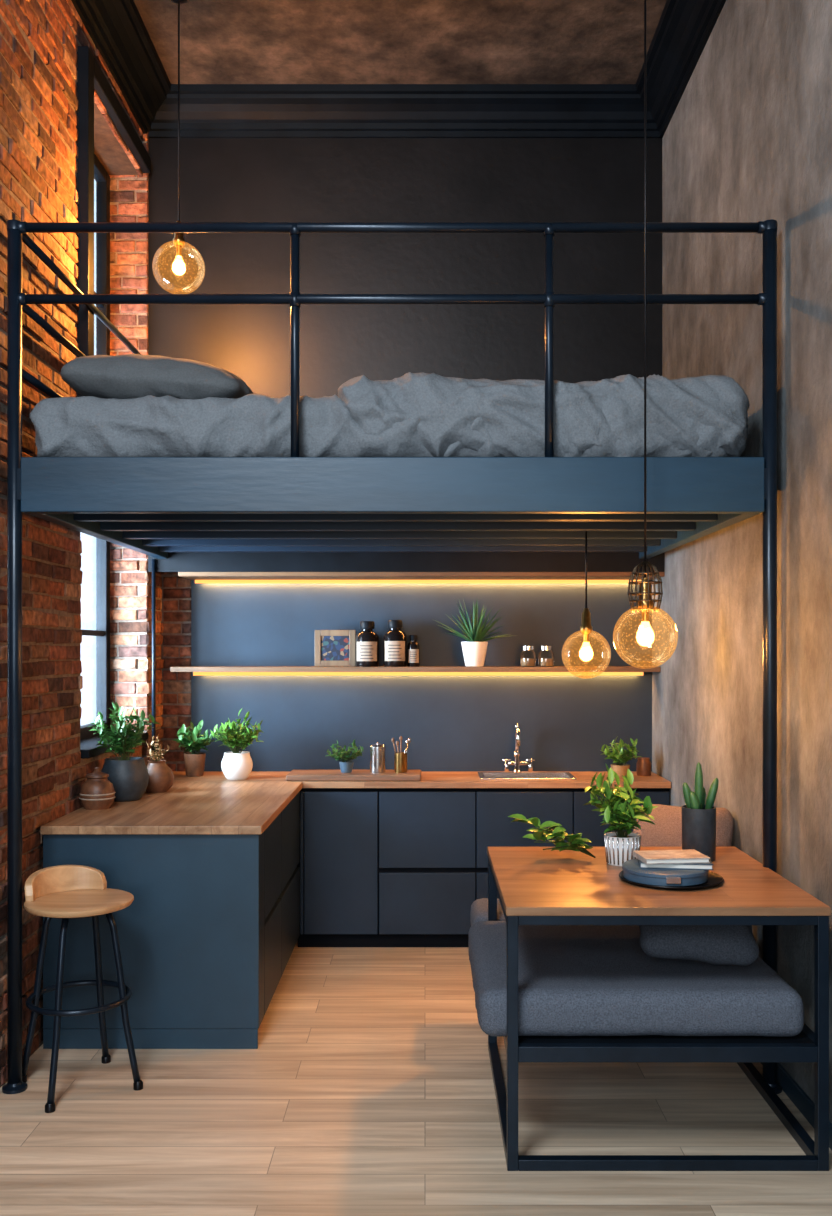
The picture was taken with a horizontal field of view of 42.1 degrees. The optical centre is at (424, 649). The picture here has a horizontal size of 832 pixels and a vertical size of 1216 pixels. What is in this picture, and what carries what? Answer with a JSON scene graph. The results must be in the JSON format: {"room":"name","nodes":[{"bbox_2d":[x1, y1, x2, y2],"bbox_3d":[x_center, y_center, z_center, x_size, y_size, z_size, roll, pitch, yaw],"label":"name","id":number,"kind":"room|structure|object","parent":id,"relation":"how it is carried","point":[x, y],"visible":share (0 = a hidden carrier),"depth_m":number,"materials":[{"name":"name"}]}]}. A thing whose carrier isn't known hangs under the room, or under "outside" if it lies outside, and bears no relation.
{"room":"studio apartment","nodes":[
{"label":"studio apartment","id":0,"kind":"room"},
{"bbox_2d":[0,0,142,1086],"bbox_3d":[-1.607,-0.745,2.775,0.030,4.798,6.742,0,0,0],"label":"brick wall","id":1,"kind":"structure","parent":0,"point":[62,68],"depth_m":4.51,"materials":[{"name":"red brick"}]},
{"bbox_2d":[77,46,93,396],"bbox_3d":[-1.587,-1.778,5.045,0.065,2.030,0.090,0,0,0],"label":"window frame","id":2,"kind":"structure","parent":1,"relation":"attached to","point":[85,84],"depth_m":5.00,"materials":[{"name":"black paint"}]},
{"bbox_2d":[94,57,150,172],"bbox_3d":[-1.578,-2.748,5.615,0.046,0.090,1.050,0,0,0],"label":"trim","id":3,"kind":"structure","parent":1,"relation":"attached to","point":[103,89],"depth_m":5.56,"materials":[{"name":"black paint"}]},
{"bbox_2d":[80,722,106,739],"bbox_3d":[-1.820,0.437,5.598,0.060,0.060,0.975,0,0,0],"label":"rail","id":4,"kind":"object","parent":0,"point":[84,730],"depth_m":5.76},
{"bbox_2d":[80,743,141,781],"bbox_3d":[-1.730,1.082,5.600,0.241,1.150,1.100,0,0,0],"label":"window sill","id":5,"kind":"structure","parent":0,"point":[84,761],"depth_m":5.29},
{"bbox_2d":[109,131,163,765],"bbox_3d":[-1.708,-0.743,6.373,0.285,4.800,0.454,0,0,0],"label":"wall","id":6,"kind":"structure","parent":0,"point":[130,578],"depth_m":6.16,"materials":[{"name":"red brick"}]},
{"bbox_2d":[80,629,103,635],"bbox_3d":[-1.820,-0.093,5.598,0.036,0.030,0.975,0,0,0],"label":"bar","id":7,"kind":"object","parent":6,"relation":"attached to","point":[84,632],"visible":0.44,"depth_m":5.86,"materials":[{"name":"black paint"}]},
{"bbox_2d":[96,173,109,731],"bbox_3d":[-1.820,-1.093,6.117,0.060,3.200,0.065,0,0,0],"label":"window","id":8,"kind":"structure","parent":6,"relation":"attached to","point":[102,188],"depth_m":6.08,"materials":[{"name":"black paint"}]},
{"bbox_2d":[80,732,147,757],"bbox_3d":[-1.710,0.487,5.600,0.280,0.040,1.080,0,0,0],"label":"sill","id":9,"kind":"structure","parent":6,"relation":"attached to","point":[88,746],"depth_m":5.29,"materials":[{"name":"black paint"}]},
{"bbox_3d":[-1.820,-1.113,5.620,0.050,3.040,0.040,0,0,0],"label":"mullion","id":10,"kind":"object","parent":9,"relation":"on","visible":0},
{"bbox_2d":[94,153,106,181],"bbox_3d":[-1.820,-2.663,5.598,0.060,0.060,0.975,0,0,0],"label":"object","id":11,"kind":"object","parent":10,"relation":"on","point":[100,174],"visible":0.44,"depth_m":5.99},
{"bbox_2d":[94,102,142,174],"bbox_3d":[-1.724,-2.705,5.595,0.243,0.020,1.090,0,0,0],"label":"lining","id":12,"kind":"object","parent":11,"relation":"on","point":[107,148],"visible":0.43,"depth_m":5.83,"materials":[{"name":"paint"}]},
{"bbox_2d":[80,28,141,140],"bbox_3d":[-1.730,-2.928,5.600,0.241,0.430,1.100,0,0,0],"label":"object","id":13,"kind":"object","parent":12,"relation":"on","point":[89,37],"visible":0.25,"depth_m":5.43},
{"bbox_2d":[71,0,170,137],"bbox_3d":[-1.505,-3.038,2.800,0.190,0.210,6.800,0,0,0],"label":"trim","id":14,"kind":"structure","parent":6,"relation":"attached to","point":[117,29],"depth_m":5.50,"materials":[{"name":"paint"}]},
{"bbox_2d":[152,559,155,757],"bbox_3d":[-1.535,0.107,6.130,0.022,1.240,0.041,0,0,0],"label":"pipe","id":15,"kind":"object","parent":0,"point":[153,560],"depth_m":6.11,"materials":[{"name":"black metal"}]},
{"bbox_2d":[161,572,190,770],"bbox_3d":[-1.493,0.532,6.540,0.185,2.250,0.119,0,0,0],"label":"brick","id":16,"kind":"object","parent":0,"point":[176,590],"depth_m":6.49,"materials":[{"name":"red brick"}]},
{"bbox_2d":[134,0,666,83],"bbox_3d":[-0.170,-3.193,3.000,3.460,0.100,7.200,0,0,0],"label":"ceiling","id":17,"kind":"structure","parent":0,"point":[222,41],"depth_m":5.58,"materials":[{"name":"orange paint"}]},
{"bbox_2d":[171,0,187,271],"bbox_3d":[-1.183,-2.428,5.200,0.248,1.431,0.248,0,0,0],"label":"pendant lamp","id":18,"kind":"object","parent":17,"relation":"hanging from","point":[178,240],"visible":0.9,"depth_m":5.20,"materials":[{"name":"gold metal"}]},
{"bbox_2d":[173,221,184,246],"bbox_3d":[-1.183,-2.000,5.200,0.056,0.120,0.056,0,0,0],"label":"socket","id":19,"kind":"object","parent":18,"relation":"attached to","point":[178,240],"depth_m":5.18,"materials":[{"name":"gold metal"}]},
{"bbox_2d":[628,0,662,641],"bbox_3d":[0.794,-1.538,3.900,0.230,3.211,0.230,0,0,0],"label":"pendant lamp","id":20,"kind":"object","parent":17,"relation":"hanging from","point":[645,603],"visible":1,"depth_m":3.90,"materials":[{"name":"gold metal"}]},
{"bbox_2d":[638,577,652,610],"bbox_3d":[0.794,-0.202,3.900,0.056,0.120,0.056,0,0,0],"label":"socket","id":21,"kind":"object","parent":20,"relation":"attached to","point":[645,585],"depth_m":3.88,"materials":[{"name":"gold metal"}]},
{"bbox_2d":[148,138,661,397],"bbox_3d":[-0.113,-1.868,6.400,2.945,2.550,0.400,0,0,0],"label":"wall","id":22,"kind":"structure","parent":0,"point":[222,179],"depth_m":6.20,"materials":[{"name":"grey paint"}]},
{"bbox_2d":[148,84,660,137],"bbox_3d":[-0.113,-3.038,6.105,2.945,0.210,0.190,0,0,0],"label":"trim","id":23,"kind":"structure","parent":22,"relation":"attached to","point":[206,110],"depth_m":6.12,"materials":[{"name":"paint"}]},
{"bbox_2d":[0,940,831,1215],"bbox_3d":[-0.170,1.707,3.000,3.460,0.100,7.200,0,0,0],"label":"floor","id":24,"kind":"structure","parent":0,"point":[367,1088],"depth_m":3.81,"materials":[{"name":"brown wood"}]},
{"bbox_2d":[22,865,142,1112],"bbox_3d":[-1.317,1.254,4.122,0.400,0.807,0.406,0,0,-40],"label":"bar stool","id":25,"kind":"object","parent":24,"relation":"on","point":[64,892],"visible":0.97,"depth_m":4.12,"materials":[{"name":"brown wood"}]},
{"bbox_2d":[43,788,669,1048],"bbox_3d":[-0.115,1.210,5.484,2.943,0.893,1.988,0,0,0],"label":"kitchen cabinet","id":26,"kind":"object","parent":24,"relation":"on","point":[212,926],"visible":0.66,"depth_m":4.77,"materials":[{"name":"blue wood"}]},
{"bbox_2d":[79,767,115,809],"bbox_3d":[-1.505,0.632,4.970,0.161,0.190,0.161,0,0,0],"label":"jar","id":27,"kind":"object","parent":26,"relation":"on","point":[97,793],"visible":1,"depth_m":4.92,"materials":[{"name":"brown ceramic"}]},
{"bbox_2d":[88,698,160,801],"bbox_3d":[-1.468,0.480,5.247,0.273,0.495,0.321,0,0,42],"label":"potted plant","id":28,"kind":"object","parent":26,"relation":"on","point":[129,776],"visible":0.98,"depth_m":5.20,"materials":[{"name":"green plant"}]},
{"bbox_2d":[101,757,148,801],"bbox_3d":[-1.458,0.627,5.250,0.230,0.200,0.230,0,0,0],"label":"pot","id":29,"kind":"object","parent":28,"relation":"on","point":[129,776],"depth_m":5.17,"materials":[{"name":"ceramic"}]},
{"bbox_2d":[146,734,173,792],"bbox_3d":[-1.375,0.577,5.550,0.170,0.299,0.170,0,0,0],"label":"ceramic vase","id":30,"kind":"object","parent":26,"relation":"on","point":[161,777],"visible":1,"depth_m":5.50,"materials":[{"name":"brown ceramic"}]},
{"bbox_2d":[173,720,213,776],"bbox_3d":[-1.334,0.566,6.250,0.219,0.321,0.257,0,0,0],"label":"potted houseplant","id":31,"kind":"object","parent":26,"relation":"on","point":[194,761],"visible":1,"depth_m":6.21,"materials":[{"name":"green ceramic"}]},
{"bbox_2d":[210,709,263,779],"bbox_3d":[-1.060,0.528,6.093,0.305,0.398,0.281,0,0,42],"label":"potted plant","id":32,"kind":"object","parent":26,"relation":"on","point":[236,764],"visible":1,"depth_m":6.04,"materials":[{"name":"green plant"}]},
{"bbox_2d":[221,751,252,779],"bbox_3d":[-1.060,0.652,6.100,0.176,0.150,0.176,0,0,0],"label":"pot","id":33,"kind":"object","parent":32,"relation":"on","point":[235,765],"depth_m":6.03,"materials":[{"name":"white ceramic"}]},
{"bbox_2d":[286,770,421,780],"bbox_3d":[-0.395,0.710,6.130,0.750,0.035,0.280,0,0,0],"label":"cutting board","id":34,"kind":"object","parent":26,"relation":"on","point":[294,775],"visible":1,"depth_m":5.99,"materials":[{"name":"brown wood"}]},
{"bbox_2d":[326,739,363,772],"bbox_3d":[-0.453,0.599,6.100,0.216,0.187,0.217,0,0,0],"label":"potted thyme","id":35,"kind":"object","parent":34,"relation":"on","point":[346,766],"visible":1,"depth_m":6.09,"materials":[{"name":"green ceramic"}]},
{"bbox_2d":[339,761,352,772],"bbox_3d":[-0.445,0.662,6.120,0.080,0.060,0.080,0,0,0],"label":"pot","id":36,"kind":"object","parent":35,"relation":"on","point":[345,766],"depth_m":6.09,"materials":[{"name":"blue ceramic"}]},
{"bbox_2d":[370,742,385,772],"bbox_3d":[-0.268,0.608,6.130,0.092,0.168,0.092,0,0,0],"label":"steel canister","id":37,"kind":"object","parent":34,"relation":"on","point":[377,751],"visible":1,"depth_m":6.09,"materials":[{"name":"silver metal"}]},
{"bbox_2d":[391,736,410,772],"bbox_3d":[-0.135,0.590,6.140,0.084,0.204,0.088,0,0,45],"label":"utensil cup","id":38,"kind":"object","parent":34,"relation":"on","point":[400,758],"visible":1,"depth_m":6.11,"materials":[{"name":"gold metal"}]},
{"bbox_2d":[40,771,670,834],"bbox_3d":[-0.115,0.744,5.471,2.945,0.035,2.013,0,0,0],"label":"countertop","id":39,"kind":"structure","parent":26,"relation":"on","point":[210,803],"depth_m":5.23,"materials":[{"name":"brown wood"}]},
{"bbox_2d":[503,723,534,771],"bbox_3d":[0.555,0.578,6.370,0.190,0.298,0.151,0,0,0],"label":"kitchen faucet","id":40,"kind":"object","parent":39,"relation":"on","point":[516,762],"depth_m":6.40,"materials":[{"name":"metal"}]},
{"bbox_2d":[478,772,576,779],"bbox_3d":[0.580,0.808,6.220,0.540,0.178,0.320,0,0,0],"label":"sink","id":41,"kind":"object","parent":39,"relation":"in","point":[483,775],"depth_m":6.35,"materials":[{"name":"silver metal"}]},
{"bbox_2d":[600,736,641,777],"bbox_3d":[1.114,0.611,6.198,0.186,0.232,0.270,0,0,-30],"label":"potted plant","id":42,"kind":"object","parent":26,"relation":"on","point":[618,752],"visible":1,"depth_m":6.17,"materials":[{"name":"green plant"}]},
{"bbox_2d":[611,764,629,777],"bbox_3d":[1.120,0.692,6.200,0.110,0.070,0.110,0,0,0],"label":"pot","id":43,"kind":"object","parent":42,"relation":"on","point":[621,769],"depth_m":6.16,"materials":[{"name":"orange ceramic"}]},
{"bbox_2d":[636,757,650,775],"bbox_3d":[1.270,0.676,6.280,0.084,0.102,0.084,0,0,0],"label":"spice jar","id":44,"kind":"object","parent":26,"relation":"on","point":[643,765],"visible":1,"depth_m":6.25,"materials":[{"name":"brown metal"}]},
{"bbox_2d":[2,219,781,1093],"bbox_3d":[-0.123,0.021,5.082,2.937,3.273,2.095,0,0,0],"label":"frame","id":45,"kind":"object","parent":24,"relation":"on","point":[155,507],"visible":0.94,"depth_m":4.06,"materials":[{"name":"paint"}]},
{"bbox_2d":[29,354,749,456],"bbox_3d":[-0.135,-0.968,4.978,2.802,0.489,1.751,0,0,0],"label":"bedding","id":46,"kind":"object","parent":45,"relation":"on","point":[129,405],"visible":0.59,"depth_m":4.14,"materials":[{"name":"fabric"}]},
{"bbox_2d":[60,354,253,398],"bbox_3d":[-1.084,-1.084,4.487,0.723,0.257,0.555,0,0,0],"label":"bed pillow","id":47,"kind":"object","parent":46,"relation":"on","point":[128,376],"depth_m":4.24,"materials":[{"name":"fabric"}]},
{"bbox_2d":[338,372,749,456],"bbox_3d":[0.463,-0.903,4.902,1.608,0.352,1.598,0,0,0],"label":"duvet","id":48,"kind":"object","parent":46,"relation":"on","point":[410,414],"depth_m":4.13,"materials":[{"name":"fabric"}]},
{"bbox_2d":[580,531,591,657],"bbox_3d":[0.745,-0.266,5.000,0.226,0.795,0.226,0,0,0],"label":"pendant lamp","id":49,"kind":"object","parent":45,"relation":"hanging from","point":[586,628],"visible":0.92,"depth_m":4.99,"materials":[{"name":"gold metal"}]},
{"bbox_2d":[580,608,591,633],"bbox_3d":[0.745,-0.134,5.000,0.056,0.120,0.056,0,0,0],"label":"socket","id":50,"kind":"object","parent":49,"relation":"attached to","point":[586,628],"depth_m":4.98,"materials":[{"name":"gold metal"}]},
{"bbox_2d":[487,847,830,1170],"bbox_3d":[0.773,1.237,4.128,1.033,0.840,1.385,0,0,0],"label":"table","id":51,"kind":"object","parent":24,"relation":"on","point":[533,885],"visible":0.66,"depth_m":3.44,"materials":[{"name":"brown wood"}]},
{"bbox_2d":[470,898,487,925],"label":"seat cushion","id":52,"kind":"object","parent":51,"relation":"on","point":[479,910],"depth_m":4.63,"materials":[{"name":"fabric"}]},
{"bbox_2d":[497,898,505,920],"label":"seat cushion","id":53,"kind":"object","parent":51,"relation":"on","point":[500,915],"depth_m":4.56,"materials":[{"name":"fabric"}]},
{"bbox_2d":[633,804,733,846],"bbox_3d":[1.126,0.889,4.750,0.444,0.390,0.269,0,0,23],"label":"cushion","id":54,"kind":"object","parent":53,"relation":"on","point":[666,830],"visible":0.23,"depth_m":4.74,"materials":[{"name":"beige fabric"}]},
{"bbox_2d":[508,814,594,857],"bbox_3d":[0.492,0.723,4.202,0.339,0.168,0.213,0,0,0],"label":"leafy sprig","id":55,"kind":"object","parent":51,"relation":"on","point":[576,843],"visible":1,"depth_m":4.18,"materials":[{"name":"green plant"}]},
{"bbox_2d":[583,764,657,865],"bbox_3d":[0.751,0.625,4.125,0.297,0.384,0.311,0,0,0],"label":"potted plant","id":56,"kind":"object","parent":51,"relation":"on","point":[619,845],"visible":1,"depth_m":4.09,"materials":[{"name":"green plant"}]},
{"bbox_2d":[604,832,639,865],"bbox_3d":[0.755,0.762,4.140,0.136,0.110,0.136,0,0,0],"label":"pot","id":57,"kind":"object","parent":56,"relation":"on","point":[619,846],"depth_m":4.09,"materials":[{"name":"white ceramic"}]},
{"bbox_2d":[468,921,803,1036],"bbox_3d":[0.705,1.181,3.969,1.065,0.159,0.975,0,0,0],"label":"seat cushion","id":58,"kind":"object","parent":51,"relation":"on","point":[574,980],"visible":0.79,"depth_m":3.52,"materials":[{"name":"fabric"}]},
{"bbox_2d":[639,925,758,965],"bbox_3d":[0.951,0.969,3.786,0.400,0.220,0.237,0,0,7],"label":"throw pillow","id":59,"kind":"object","parent":58,"relation":"on","point":[737,945],"visible":0.52,"depth_m":3.69,"materials":[{"name":"fabric"}]},
{"bbox_2d":[619,871,723,890],"bbox_3d":[0.872,0.809,3.840,0.364,0.015,0.364,0,0,0],"label":"round tray","id":60,"kind":"object","parent":51,"relation":"on","point":[714,879],"visible":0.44,"depth_m":3.73,"materials":[{"name":"black metal"}]},
{"bbox_2d":[622,859,708,886],"bbox_3d":[0.852,0.787,3.836,0.300,0.047,0.308,0,0,0],"label":"round tin","id":61,"kind":"object","parent":60,"relation":"on","point":[632,872],"visible":0.7,"depth_m":3.72,"materials":[{"name":"blue metal"}]},
{"bbox_2d":[637,855,712,869],"bbox_3d":[0.887,0.753,3.850,0.250,0.020,0.170,0,0,8],"label":"book","id":62,"kind":"object","parent":61,"relation":"on","point":[688,866],"visible":0.55,"depth_m":3.77,"materials":[{"name":"white paper"}]},
{"bbox_2d":[632,849,709,863],"bbox_3d":[0.872,0.734,3.840,0.230,0.018,0.160,0,0,-6],"label":"book","id":63,"kind":"object","parent":62,"relation":"on","point":[691,855],"visible":1,"depth_m":3.80,"materials":[{"name":"beige paper"}]},
{"bbox_2d":[681,762,717,861],"bbox_3d":[1.068,0.627,4.220,0.132,0.380,0.132,0,0,44],"label":"potted cactus","id":64,"kind":"object","parent":51,"relation":"on","point":[698,818],"visible":0.89,"depth_m":4.18,"materials":[{"name":"black ceramic"}]},
{"bbox_2d":[681,805,715,861],"bbox_3d":[1.068,0.715,4.220,0.132,0.205,0.132,0,0,0],"label":"pot","id":65,"kind":"object","parent":64,"relation":"on","point":[698,821],"depth_m":4.17,"materials":[{"name":"ceramic"}]},
{"bbox_2d":[191,580,651,771],"bbox_3d":[-0.020,0.532,6.540,2.760,2.250,0.120,0,0,0],"label":"wall","id":66,"kind":"structure","parent":0,"point":[452,723],"depth_m":6.48,"materials":[{"name":"paint"}]},
{"bbox_2d":[148,552,664,582],"bbox_3d":[-0.106,-0.520,6.306,2.928,0.246,0.343,0,0,0],"label":"soffit","id":67,"kind":"structure","parent":66,"relation":"attached to","point":[201,567],"depth_m":6.13,"materials":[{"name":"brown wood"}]},
{"bbox_2d":[195,580,640,582],"bbox_3d":[-0.035,-0.407,6.442,2.670,0.020,0.004,0,0,0],"label":"diffuser","id":68,"kind":"object","parent":67,"relation":"attached to","point":[196,581],"depth_m":6.44,"materials":[{"name":"yellow plastic"}]},
{"bbox_2d":[170,666,659,675],"bbox_3d":[-0.056,0.124,6.359,2.828,0.055,0.239,0,0,0],"label":"wall shelf","id":69,"kind":"object","parent":66,"relation":"attached to","point":[197,670],"visible":0.98,"depth_m":6.36,"materials":[{"name":"brown wood"}]},
{"bbox_2d":[315,630,355,665],"bbox_3d":[-0.530,-0.011,6.380,0.240,0.215,0.020,0,0,0],"label":"picture frame","id":70,"kind":"object","parent":69,"relation":"on","point":[332,647],"visible":1,"depth_m":6.37,"materials":[{"name":"brown wood"}]},
{"bbox_2d":[321,636,348,660],"bbox_3d":[-0.530,-0.011,6.381,0.170,0.145,0.006,0,0,0],"label":"print","id":71,"kind":"object","parent":70,"relation":"on","point":[333,648],"depth_m":6.38},
{"bbox_2d":[356,621,378,666],"bbox_3d":[-0.340,-0.035,6.359,0.136,0.265,0.137,0,0,0],"label":"apothecary jar","id":72,"kind":"object","parent":69,"relation":"on","point":[367,640],"visible":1,"depth_m":6.31,"materials":[{"name":"black glass"}]},
{"bbox_2d":[383,620,406,666],"bbox_3d":[-0.176,-0.039,6.359,0.136,0.272,0.137,0,0,0],"label":"apothecary jar","id":73,"kind":"object","parent":69,"relation":"on","point":[394,639],"visible":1,"depth_m":6.31,"materials":[{"name":"black glass"}]},
{"bbox_2d":[407,635,419,666],"bbox_3d":[-0.068,0.004,6.360,0.072,0.185,0.073,0,0,0],"label":"bottle","id":74,"kind":"object","parent":69,"relation":"on","point":[413,648],"visible":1,"depth_m":6.33,"materials":[{"name":"black glass"}]},
{"bbox_2d":[432,600,513,666],"bbox_3d":[0.294,-0.106,6.312,0.511,0.405,0.296,0,0,0],"label":"aloe","id":75,"kind":"object","parent":69,"relation":"on","point":[474,650],"visible":1,"depth_m":6.30,"materials":[{"name":"green plant"}]},
{"bbox_2d":[461,642,487,666],"bbox_3d":[0.290,0.025,6.335,0.156,0.145,0.156,0,0,0],"label":"pot","id":76,"kind":"object","parent":75,"relation":"on","point":[474,653],"depth_m":6.28,"materials":[{"name":"white ceramic"}]},
{"bbox_2d":[520,646,535,666],"bbox_3d":[0.606,0.036,6.360,0.096,0.122,0.096,0,0,0],"label":"glass jar","id":77,"kind":"object","parent":69,"relation":"on","point":[527,662],"visible":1,"depth_m":6.33,"materials":[{"name":"glass"}]},
{"bbox_2d":[538,646,553,666],"bbox_3d":[0.712,0.036,6.360,0.096,0.122,0.096,0,0,0],"label":"glass jar","id":78,"kind":"object","parent":69,"relation":"on","point":[546,662],"visible":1,"depth_m":6.33,"materials":[{"name":"glass"}]},
{"bbox_2d":[652,0,831,1122],"bbox_3d":[1.460,-0.743,3.000,0.200,4.800,7.200,0,0,0],"label":"wall","id":79,"kind":"structure","parent":0,"point":[748,137],"depth_m":4.39,"materials":[{"name":"paint"}]},
{"bbox_2d":[636,0,725,137],"bbox_3d":[1.265,-3.038,2.800,0.190,0.210,6.800,0,0,0],"label":"trim","id":80,"kind":"structure","parent":79,"relation":"attached to","point":[684,28],"depth_m":5.50,"materials":[{"name":"paint"}]},
{"bbox_2d":[760,1062,831,1149],"bbox_3d":[1.353,1.619,2.675,0.015,0.075,6.550,0,0,0],"label":"baseboard","id":81,"kind":"structure","parent":79,"relation":"attached to","point":[805,1105],"depth_m":3.91,"materials":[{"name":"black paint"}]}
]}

